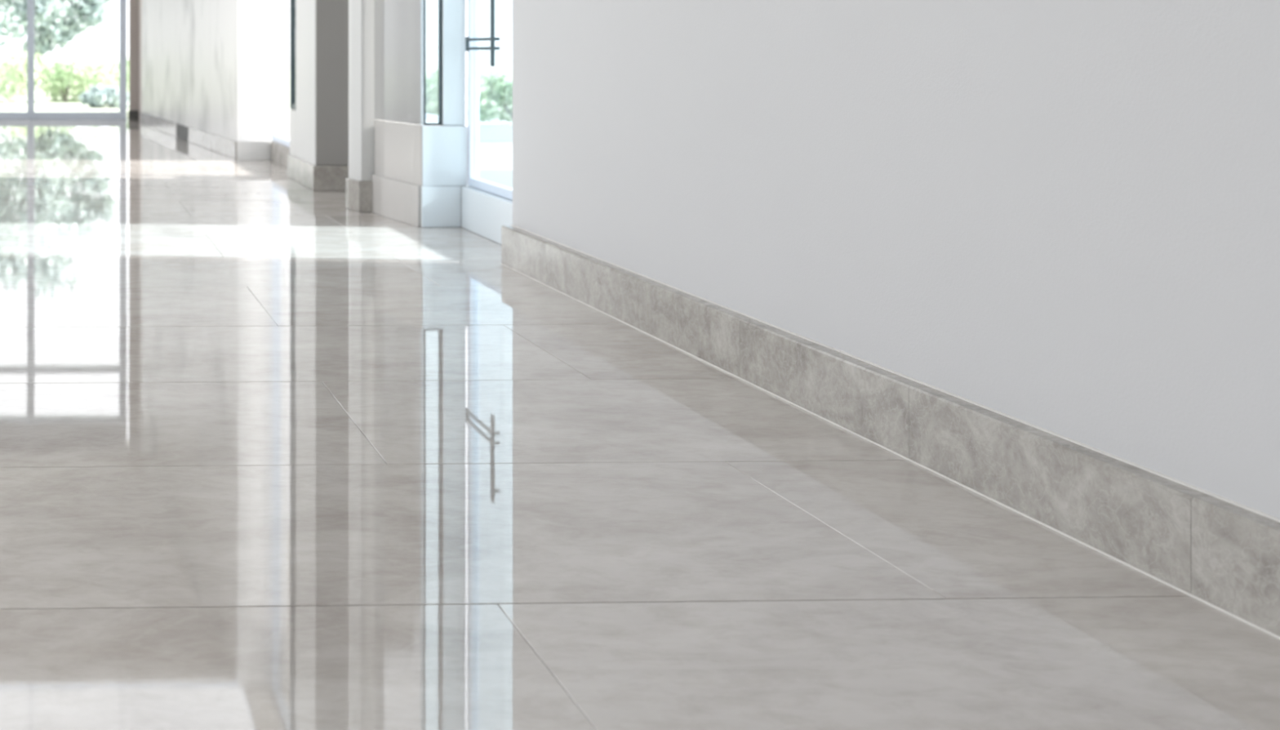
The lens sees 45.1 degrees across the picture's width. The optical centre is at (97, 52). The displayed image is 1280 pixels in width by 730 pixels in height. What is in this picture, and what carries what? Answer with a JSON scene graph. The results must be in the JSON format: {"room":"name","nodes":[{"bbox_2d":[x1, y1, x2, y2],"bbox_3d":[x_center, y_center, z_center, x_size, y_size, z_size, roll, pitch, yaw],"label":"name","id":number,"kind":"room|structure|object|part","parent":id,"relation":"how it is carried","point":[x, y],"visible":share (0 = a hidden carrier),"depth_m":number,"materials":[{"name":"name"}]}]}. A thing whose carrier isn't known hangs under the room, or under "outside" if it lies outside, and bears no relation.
{"room":"lobby","nodes":[
{"label":"lobby","id":0,"kind":"room"},
{"bbox_2d":[128,0,138,110],"bbox_3d":[0.502,-1.030,14.518,0.328,3.500,0.160,0,0,-2],"label":"wall","id":1,"kind":"structure","parent":0,"point":[133,4],"depth_m":14.44,"materials":[{"name":"beige paint"}]},
{"bbox_2d":[128,110,138,119],"bbox_3d":[0.391,0.669,14.427,0.135,0.099,0.014,0,0,-2],"label":"baseboard","id":2,"kind":"structure","parent":1,"relation":"attached to","point":[132,114],"depth_m":14.42,"materials":[{"name":"grey stone"}]},
{"bbox_2d":[138,0,142,120],"bbox_3d":[0.563,-1.030,14.075,0.230,3.500,0.710,0,0,-2],"label":"wall","id":3,"kind":"structure","parent":0,"point":[140,1],"depth_m":14.23,"materials":[{"name":"beige paint"}]},
{"bbox_2d":[142,0,237,159],"bbox_3d":[0.815,-1.030,11.396,0.250,3.500,4.535,0,0,-6],"label":"wall","id":4,"kind":"structure","parent":0,"point":[189,47],"depth_m":10.85,"materials":[{"name":"stone"}]},
{"bbox_3d":[0.501,-1.030,13.172,0.011,3.500,0.929,0,0,-6],"label":"wall panel","id":5,"kind":"part","parent":4,"relation":"part of","materials":[{"name":"paint"}]},
{"bbox_3d":[0.611,-1.030,12.161,0.011,3.500,1.094,0,0,-6],"label":"wall panel","id":6,"kind":"part","parent":4,"relation":"part of","materials":[{"name":"paint"}]},
{"bbox_2d":[176,124,188,141],"bbox_3d":[0.700,0.661,11.215,0.015,0.113,0.560,0,0,-6],"label":"air vent","id":7,"kind":"object","parent":4,"relation":"in","point":[182,131],"visible":1,"depth_m":11.17,"materials":[{"name":"grey metal"}]},
{"bbox_3d":[0.717,-1.030,11.191,0.011,3.500,0.844,0,0,-6],"label":"wall panel","id":8,"kind":"part","parent":4,"relation":"part of","materials":[{"name":"stone"}]},
{"bbox_2d":[140,111,236,159],"bbox_3d":[0.684,0.659,11.383,0.012,0.119,4.533,0,0,-6],"label":"baseboard","id":9,"kind":"structure","parent":4,"relation":"attached to","point":[227,147],"depth_m":10.46,"materials":[{"name":"stone"}]},
{"bbox_3d":[0.456,0.659,13.470,0.013,0.119,0.333,0,0,-6],"label":"skirting stone","id":10,"kind":"part","parent":9,"relation":"part of","materials":[{"name":"stone"}]},
{"bbox_3d":[0.507,0.659,13.004,0.013,0.119,0.596,0,0,-6],"label":"skirting stone","id":11,"kind":"part","parent":9,"relation":"part of","materials":[{"name":"stone"}]},
{"bbox_3d":[0.572,0.659,12.408,0.013,0.119,0.596,0,0,-6],"label":"skirting stone","id":12,"kind":"part","parent":9,"relation":"part of","materials":[{"name":"stone"}]},
{"bbox_3d":[0.637,0.659,11.811,0.013,0.119,0.596,0,0,-6],"label":"skirting stone","id":13,"kind":"part","parent":9,"relation":"part of","materials":[{"name":"stone"}]},
{"bbox_3d":[0.767,0.659,10.618,0.013,0.119,0.596,0,0,-6],"label":"skirting stone","id":14,"kind":"part","parent":9,"relation":"part of","materials":[{"name":"stone"}]},
{"bbox_3d":[0.832,0.659,10.022,0.013,0.119,0.596,0,0,-6],"label":"skirting stone","id":15,"kind":"part","parent":9,"relation":"part of","materials":[{"name":"stone"}]},
{"bbox_3d":[0.897,0.659,9.425,0.013,0.119,0.596,0,0,-6],"label":"skirting stone","id":16,"kind":"part","parent":9,"relation":"part of","materials":[{"name":"stone"}]},
{"bbox_3d":[0.801,-1.030,10.421,0.011,3.500,0.694,0,0,-6],"label":"wall panel","id":17,"kind":"part","parent":4,"relation":"part of","materials":[{"name":"stone"}]},
{"bbox_3d":[0.891,-1.030,9.601,0.011,3.500,0.944,0,0,-6],"label":"wall panel","id":18,"kind":"part","parent":4,"relation":"part of","materials":[{"name":"stone"}]},
{"bbox_2d":[237,0,287,159],"bbox_3d":[1.099,-1.030,9.085,0.322,3.500,0.095,0,0,-2],"label":"wall","id":19,"kind":"structure","parent":0,"point":[254,16],"depth_m":9.04,"materials":[{"name":"white paint"}]},
{"bbox_2d":[289,109,296,157],"bbox_3d":[1.254,0.525,7.763,0.282,0.390,0.205,0,0,-2],"label":"wall pier","id":20,"kind":"object","parent":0,"point":[292,112],"visible":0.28,"depth_m":7.73,"materials":[{"name":"white paint"}]},
{"bbox_2d":[289,0,296,110],"bbox_3d":[1.130,-1.226,7.760,0.030,3.108,0.205,0,0,-2],"label":"window","id":21,"kind":"structure","parent":20,"relation":"attached to","point":[292,2],"depth_m":7.83,"materials":[{"name":"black metal"}]},
{"bbox_3d":[1.130,0.313,7.760,0.022,0.030,0.145,0,0,-2],"label":"rail","id":22,"kind":"part","parent":21,"relation":"part of","materials":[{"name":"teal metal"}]},
{"bbox_3d":[1.132,-1.226,7.673,0.030,3.108,0.030,0,0,-2],"label":"post","id":23,"kind":"part","parent":21,"relation":"part of","materials":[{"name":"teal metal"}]},
{"bbox_2d":[296,0,315,165],"bbox_3d":[1.264,-1.030,7.366,0.282,3.500,0.580,0,0,-2],"label":"wall pier","id":24,"kind":"object","parent":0,"point":[305,9],"visible":0.29,"depth_m":7.32,"materials":[{"name":"white paint"}]},
{"bbox_2d":[287,154,348,191],"bbox_3d":[1.256,0.654,7.460,0.295,0.129,0.812,0,0,-2],"label":"baseboard","id":25,"kind":"object","parent":24,"relation":"attached to","point":[317,178],"visible":0.87,"depth_m":7.05,"materials":[{"name":"stone"}]},
{"bbox_3d":[1.106,0.654,7.758,0.012,0.129,0.208,0,0,-2],"label":"skirting stone","id":26,"kind":"part","parent":25,"relation":"part of","materials":[{"name":"stone"}]},
{"bbox_3d":[1.117,0.654,7.358,0.012,0.129,0.588,0,0,-2],"label":"skirting stone","id":27,"kind":"part","parent":25,"relation":"part of","materials":[{"name":"stone"}]},
{"bbox_3d":[1.266,0.654,7.059,0.295,0.129,0.011,0,0,-2],"label":"skirting stone","id":28,"kind":"part","parent":25,"relation":"part of","materials":[{"name":"stone"}]},
{"bbox_2d":[315,0,348,165],"bbox_3d":[1.273,-1.095,7.070,0.276,3.369,0.008,0,0,-2],"label":"column","id":29,"kind":"structure","parent":24,"relation":"attached to","point":[331,15],"depth_m":7.06,"materials":[{"name":"grey paint"}]},
{"bbox_2d":[348,0,374,181],"bbox_3d":[1.299,-1.030,6.209,0.275,3.500,0.155,0,0,-2],"label":"wall","id":30,"kind":"structure","parent":0,"point":[361,12],"depth_m":6.14,"materials":[{"name":"white paint"}]},
{"bbox_2d":[346,177,372,212],"bbox_3d":[1.174,0.649,6.187,0.064,0.139,0.192,0,0,-29],"label":"baseboard","id":31,"kind":"structure","parent":30,"relation":"attached to","point":[358,193],"depth_m":6.12,"materials":[{"name":"stone"}]},
{"bbox_3d":[1.153,0.649,6.253,0.012,0.139,0.060,0,0,-2],"label":"skirting stone","id":32,"kind":"part","parent":31,"relation":"part of","materials":[{"name":"stone"}]},
{"bbox_3d":[1.168,0.649,6.169,0.012,0.139,0.110,0,0,-15],"label":"skirting stone","id":33,"kind":"part","parent":31,"relation":"part of","materials":[{"name":"stone"}]},
{"bbox_3d":[1.214,0.649,6.121,0.060,0.139,0.014,0,0,-2],"label":"skirting stone","id":34,"kind":"part","parent":31,"relation":"part of","materials":[{"name":"stone"}]},
{"bbox_2d":[426,118,512,201],"bbox_3d":[1.556,0.512,5.473,0.070,0.415,1.700,0,0,-2],"label":"window frame","id":35,"kind":"structure","parent":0,"point":[473,188],"depth_m":5.55,"materials":[{"name":"white paint"}]},
{"bbox_2d":[426,113,438,119],"bbox_3d":[1.517,-1.238,5.992,0.020,3.083,0.660,0,0,-2],"label":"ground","id":36,"kind":"structure","parent":35,"relation":"in","point":[428,116],"depth_m":6.12,"materials":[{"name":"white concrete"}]},
{"bbox_2d":[422,125,466,186],"bbox_3d":[1.426,0.427,5.589,0.182,0.246,0.008,0,0,-2],"label":"trim","id":37,"kind":"structure","parent":35,"relation":"attached to","point":[444,148],"depth_m":5.59,"materials":[{"name":"white paint"}]},
{"bbox_2d":[467,0,512,199],"bbox_3d":[1.555,-1.115,5.123,0.040,3.330,0.960,0,0,-2],"label":"window","id":38,"kind":"structure","parent":35,"relation":"in","point":[473,180],"depth_m":5.57,"materials":[{"name":"silver metal"}]},
{"bbox_3d":[1.543,-1.115,5.585,0.040,3.330,0.035,0,0,-2],"label":"post","id":39,"kind":"part","parent":38,"relation":"part of","materials":[{"name":"silver metal"}]},
{"bbox_2d":[465,0,499,66],"bbox_3d":[1.515,-0.113,5.357,0.032,0.335,0.340,0,0,-2],"label":"door handle","id":40,"kind":"object","parent":38,"relation":"attached to","point":[492,38],"visible":1,"depth_m":5.19,"materials":[{"name":"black metal"}]},
{"bbox_3d":[1.500,-0.032,5.519,0.010,0.060,0.015,0,0,-2],"label":"plate","id":41,"kind":"part","parent":40,"relation":"part of","materials":[{"name":"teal metal"}]},
{"bbox_3d":[1.509,-0.113,5.197,0.012,0.335,0.020,0,0,-2],"label":"pull post","id":42,"kind":"part","parent":40,"relation":"part of","materials":[{"name":"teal metal"}]},
{"bbox_3d":[1.555,0.532,5.123,0.032,0.035,0.890,0,0,-2],"label":"rail","id":43,"kind":"part","parent":38,"relation":"part of","materials":[{"name":"silver metal"}]},
{"bbox_2d":[0,118,1279,729],"bbox_3d":[-0.938,0.825,6.152,5.050,0.210,17.150,0,0,-2],"label":"floor","id":44,"kind":"structure","parent":0,"point":[275,453],"depth_m":2.05,"materials":[{"name":"grey tile"}]},
{"bbox_2d":[374,119,465,226],"bbox_3d":[1.382,0.511,5.861,0.257,0.417,0.535,0,0,-2],"label":"wall pier","id":45,"kind":"object","parent":44,"relation":"on","point":[397,145],"visible":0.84,"depth_m":5.82,"materials":[{"name":"paint"}]},
{"bbox_2d":[371,173,420,226],"bbox_3d":[1.279,0.634,5.859,0.018,0.169,0.536,0,0,-9],"label":"baseboard","id":46,"kind":"object","parent":45,"relation":"attached to","point":[397,200],"visible":1,"depth_m":5.81,"materials":[{"name":"stone"}]},
{"bbox_3d":[1.248,0.634,6.055,0.011,0.169,0.141,0,0,-6],"label":"skirting stone","id":47,"kind":"part","parent":46,"relation":"part of","materials":[{"name":"grey stone"}]},
{"bbox_3d":[1.267,0.634,5.920,0.011,0.169,0.131,0,0,-9],"label":"skirting stone","id":48,"kind":"part","parent":46,"relation":"part of","materials":[{"name":"grey stone"}]},
{"bbox_3d":[1.287,0.634,5.795,0.011,0.169,0.121,0,0,-10],"label":"skirting stone","id":49,"kind":"part","parent":46,"relation":"part of","materials":[{"name":"grey stone"}]},
{"bbox_3d":[1.304,0.634,5.696,0.011,0.169,0.081,0,0,-9],"label":"skirting stone","id":50,"kind":"part","parent":46,"relation":"part of","materials":[{"name":"grey stone"}]},
{"bbox_3d":[1.317,0.634,5.626,0.011,0.169,0.061,0,0,-13],"label":"skirting stone","id":51,"kind":"part","parent":46,"relation":"part of","materials":[{"name":"grey stone"}]},
{"bbox_2d":[374,0,466,125],"bbox_3d":[1.313,-1.239,5.826,0.183,3.082,0.591,0,0,-28],"label":"wall pier","id":52,"kind":"object","parent":45,"relation":"on","point":[398,24],"visible":1,"depth_m":5.69,"materials":[{"name":"grey paint"}]},
{"bbox_3d":[1.291,-1.240,5.861,0.018,3.080,0.536,0,0,-9],"label":"curved panel","id":53,"kind":"part","parent":52,"relation":"part of","materials":[{"name":"grey paint"}]},
{"bbox_2d":[423,0,441,124],"bbox_3d":[1.380,-1.240,5.614,0.075,3.081,0.030,0,0,-2],"label":"window","id":54,"kind":"structure","parent":45,"relation":"attached to","point":[424,1],"depth_m":5.60,"materials":[{"name":"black metal"}]},
{"bbox_3d":[1.347,-1.240,5.613,0.008,3.081,0.030,0,0,-2],"label":"post","id":55,"kind":"part","parent":54,"relation":"part of","materials":[{"name":"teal metal"}]},
{"bbox_3d":[1.380,0.297,5.614,0.059,0.008,0.022,0,0,-2],"label":"rail","id":56,"kind":"part","parent":54,"relation":"part of","materials":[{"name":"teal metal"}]},
{"bbox_3d":[1.414,-1.240,5.614,0.008,3.081,0.030,0,0,-2],"label":"post","id":57,"kind":"part","parent":54,"relation":"part of","materials":[{"name":"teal metal"}]},
{"bbox_2d":[512,0,1279,518],"bbox_3d":[1.603,-1.030,1.133,0.205,3.500,6.980,0,0,-2],"label":"wall","id":58,"kind":"structure","parent":0,"point":[1062,217],"depth_m":2.29,"materials":[{"name":"white paint"}]},
{"bbox_2d":[421,186,1279,639],"bbox_3d":[1.529,0.636,1.619,0.186,0.168,7.956,0,0,-2],"label":"baseboard","id":59,"kind":"structure","parent":58,"relation":"attached to","point":[1222,553],"depth_m":2.28,"materials":[{"name":"stone"}]},
{"bbox_3d":[1.412,0.635,5.589,0.162,0.167,0.012,0,0,-2],"label":"skirting stone","id":60,"kind":"part","parent":59,"relation":"part of","materials":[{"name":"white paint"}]},
{"bbox_3d":[1.518,0.635,5.102,0.024,0.167,0.960,0,0,-2],"label":"skirting stone","id":61,"kind":"part","parent":59,"relation":"part of","materials":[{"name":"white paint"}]},
{"bbox_3d":[1.396,0.654,4.412,0.035,0.130,0.423,0,0,-2],"label":"skirting stone","id":62,"kind":"part","parent":59,"relation":"part of","materials":[{"name":"stone"}]},
{"bbox_3d":[1.410,0.654,3.901,0.035,0.130,0.599,0,0,-2],"label":"skirting stone","id":63,"kind":"part","parent":59,"relation":"part of","materials":[{"name":"stone"}]},
{"bbox_3d":[1.426,0.654,3.301,0.035,0.130,0.599,0,0,-2],"label":"skirting stone","id":64,"kind":"part","parent":59,"relation":"part of","materials":[{"name":"stone"}]},
{"bbox_3d":[1.442,0.654,2.701,0.035,0.130,0.599,0,0,-2],"label":"skirting stone","id":65,"kind":"part","parent":59,"relation":"part of","materials":[{"name":"stone"}]},
{"bbox_3d":[1.457,0.654,2.101,0.035,0.130,0.599,0,0,-2],"label":"skirting stone","id":66,"kind":"part","parent":59,"relation":"part of","materials":[{"name":"stone"}]},
{"bbox_3d":[1.473,0.654,1.502,0.035,0.130,0.599,0,0,-2],"label":"skirting stone","id":67,"kind":"part","parent":59,"relation":"part of","materials":[{"name":"stone"}]},
{"bbox_3d":[1.203,0.653,8.452,0.048,0.133,1.165,0,0,-2],"label":"wall","id":68,"kind":"structure","parent":0,"visible":0},
{"bbox_2d":[237,141,289,168],"bbox_3d":[1.060,0.653,8.452,0.236,0.131,1.162,0,0,-2],"label":"baseboard","id":69,"kind":"structure","parent":68,"relation":"attached to","point":[246,150],"depth_m":9.02,"materials":[{"name":"stone"}]},
{"bbox_3d":[1.037,0.654,9.027,0.221,0.129,0.012,0,0,-2],"label":"skirting stone","id":70,"kind":"part","parent":69,"relation":"part of","materials":[{"name":"grey stone"}]},
{"bbox_3d":[1.171,0.653,8.444,0.013,0.131,1.140,0,0,-2],"label":"skirting stone","id":71,"kind":"part","parent":69,"relation":"part of","materials":[{"name":"stone"}]},
{"bbox_2d":[271,0,289,146],"bbox_3d":[1.197,-1.097,8.442,0.050,3.365,1.145,0,0,-2],"label":"window","id":72,"kind":"structure","parent":68,"relation":"in","point":[276,4],"depth_m":8.97,"materials":[{"name":"silver metal"}]},
{"bbox_3d":[1.182,-1.097,8.994,0.050,3.365,0.040,0,0,-2],"label":"post","id":73,"kind":"part","parent":72,"relation":"part of","materials":[{"name":"silver metal"}]},
{"bbox_3d":[1.197,0.565,8.442,0.042,0.040,1.065,0,0,-2],"label":"rail","id":74,"kind":"part","parent":72,"relation":"part of","materials":[{"name":"silver metal"}]},
{"bbox_3d":[-1.638,-2.666,14.637,3.900,0.228,0.150,0,0,-2],"label":"lintel","id":75,"kind":"object","parent":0,"visible":0},
{"bbox_2d":[0,0,126,119],"bbox_3d":[-1.636,-0.915,14.582,3.900,3.270,0.080,0,0,-2],"label":"window","id":76,"kind":"structure","parent":75,"relation":"attached to","point":[30,113],"depth_m":14.58,"materials":[{"name":"silver metal"}]},
{"bbox_3d":[-1.227,0.681,14.593,0.942,0.078,0.072,0,0,-2],"label":"rail","id":77,"kind":"part","parent":76,"relation":"part of","materials":[{"name":"silver metal"}]},
{"bbox_3d":[-0.717,-0.915,14.606,0.078,3.270,0.080,0,0,-2],"label":"post","id":78,"kind":"part","parent":76,"relation":"part of","materials":[{"name":"silver metal"}]},
{"bbox_3d":[-0.221,0.681,14.619,0.913,0.078,0.072,0,0,-2],"label":"rail","id":79,"kind":"part","parent":76,"relation":"part of","materials":[{"name":"silver metal"}]},
{"bbox_3d":[0.274,-0.915,14.632,0.078,3.270,0.080,0,0,-2],"label":"post","id":80,"kind":"part","parent":76,"relation":"part of","materials":[{"name":"silver metal"}]},
{"label":"outside","id":81,"kind":"structure","parent":0,"visible":0},
{"bbox_2d":[0,62,512,164],"bbox_3d":[8.938,1.080,40.251,140.000,0.280,160.000,0,0,-2],"label":"ground","id":82,"kind":"structure","parent":81,"point":[489,153],"depth_m":13.78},
{"bbox_2d":[0,71,512,119],"bbox_3d":[3.953,0.889,39.618,70.000,0.098,41.000,0,0,-2],"label":"lawn","id":83,"kind":"structure","parent":82,"relation":"on","point":[42,104],"depth_m":21.64,"materials":[{"name":"green plant"}]},
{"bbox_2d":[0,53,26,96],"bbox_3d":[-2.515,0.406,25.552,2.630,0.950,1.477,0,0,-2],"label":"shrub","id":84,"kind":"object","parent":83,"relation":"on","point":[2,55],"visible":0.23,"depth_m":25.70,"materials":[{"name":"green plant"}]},
{"bbox_2d":[0,0,112,59],"bbox_3d":[-2.270,-1.390,26.902,5.619,4.486,3.864,0,0,-2],"label":"broadleaf tree","id":85,"kind":"object","parent":83,"relation":"on","point":[62,31],"visible":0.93,"depth_m":26.79,"materials":[{"name":"green plant"}]},
{"bbox_2d":[0,47,128,103],"bbox_3d":[-0.586,0.396,22.912,2.691,0.975,1.798,0,0,-2],"label":"shrub","id":86,"kind":"object","parent":83,"relation":"on","point":[65,78],"visible":0.84,"depth_m":22.66,"materials":[{"name":"green plant"}]},
{"bbox_3d":[-0.660,0.518,22.898,0.581,0.667,0.107,0,0,-12],"label":"stem","id":87,"kind":"part","parent":86,"relation":"part of","materials":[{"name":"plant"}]},
{"bbox_2d":[77,84,128,108],"bbox_3d":[0.171,0.678,20.624,0.969,0.412,0.727,0,0,-2],"label":"shrub","id":88,"kind":"object","parent":83,"relation":"on","point":[99,95],"visible":0.84,"depth_m":20.46,"materials":[{"name":"green plant"}]},
{"bbox_2d":[79,58,128,92],"bbox_3d":[0.704,0.429,25.930,2.449,0.903,1.571,0,0,-2],"label":"shrub","id":89,"kind":"object","parent":83,"relation":"on","point":[115,64],"visible":0.05,"depth_m":25.83,"materials":[{"name":"green plant"}]},
{"bbox_2d":[288,121,512,142],"bbox_3d":[5.324,0.840,14.296,6.600,0.200,0.300,0,0,-2],"label":"kerb","id":90,"kind":"object","parent":82,"relation":"on","point":[489,131],"visible":0.06,"depth_m":14.11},
{"bbox_2d":[426,67,488,115],"bbox_3d":[3.906,0.580,16.499,1.536,0.797,1.155,0,0,-2],"label":"shrub","id":91,"kind":"object","parent":82,"relation":"on","point":[432,85],"visible":0.12,"depth_m":16.27,"materials":[{"name":"green plant"}]},
{"bbox_2d":[466,70,512,121],"bbox_3d":[5.387,0.564,17.782,1.786,0.803,1.282,0,0,-2],"label":"shrub","id":92,"kind":"object","parent":82,"relation":"on","point":[500,92],"visible":0.3,"depth_m":17.62,"materials":[{"name":"green plant"}]},
{"bbox_3d":[5.390,0.693,17.761,0.527,0.517,0.098,0,0,-13],"label":"stem","id":93,"kind":"part","parent":92,"relation":"part of","materials":[{"name":"green plant"}]},
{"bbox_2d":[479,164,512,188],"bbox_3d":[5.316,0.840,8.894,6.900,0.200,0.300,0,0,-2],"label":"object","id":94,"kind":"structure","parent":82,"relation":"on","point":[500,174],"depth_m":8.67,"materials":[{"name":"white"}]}
]}

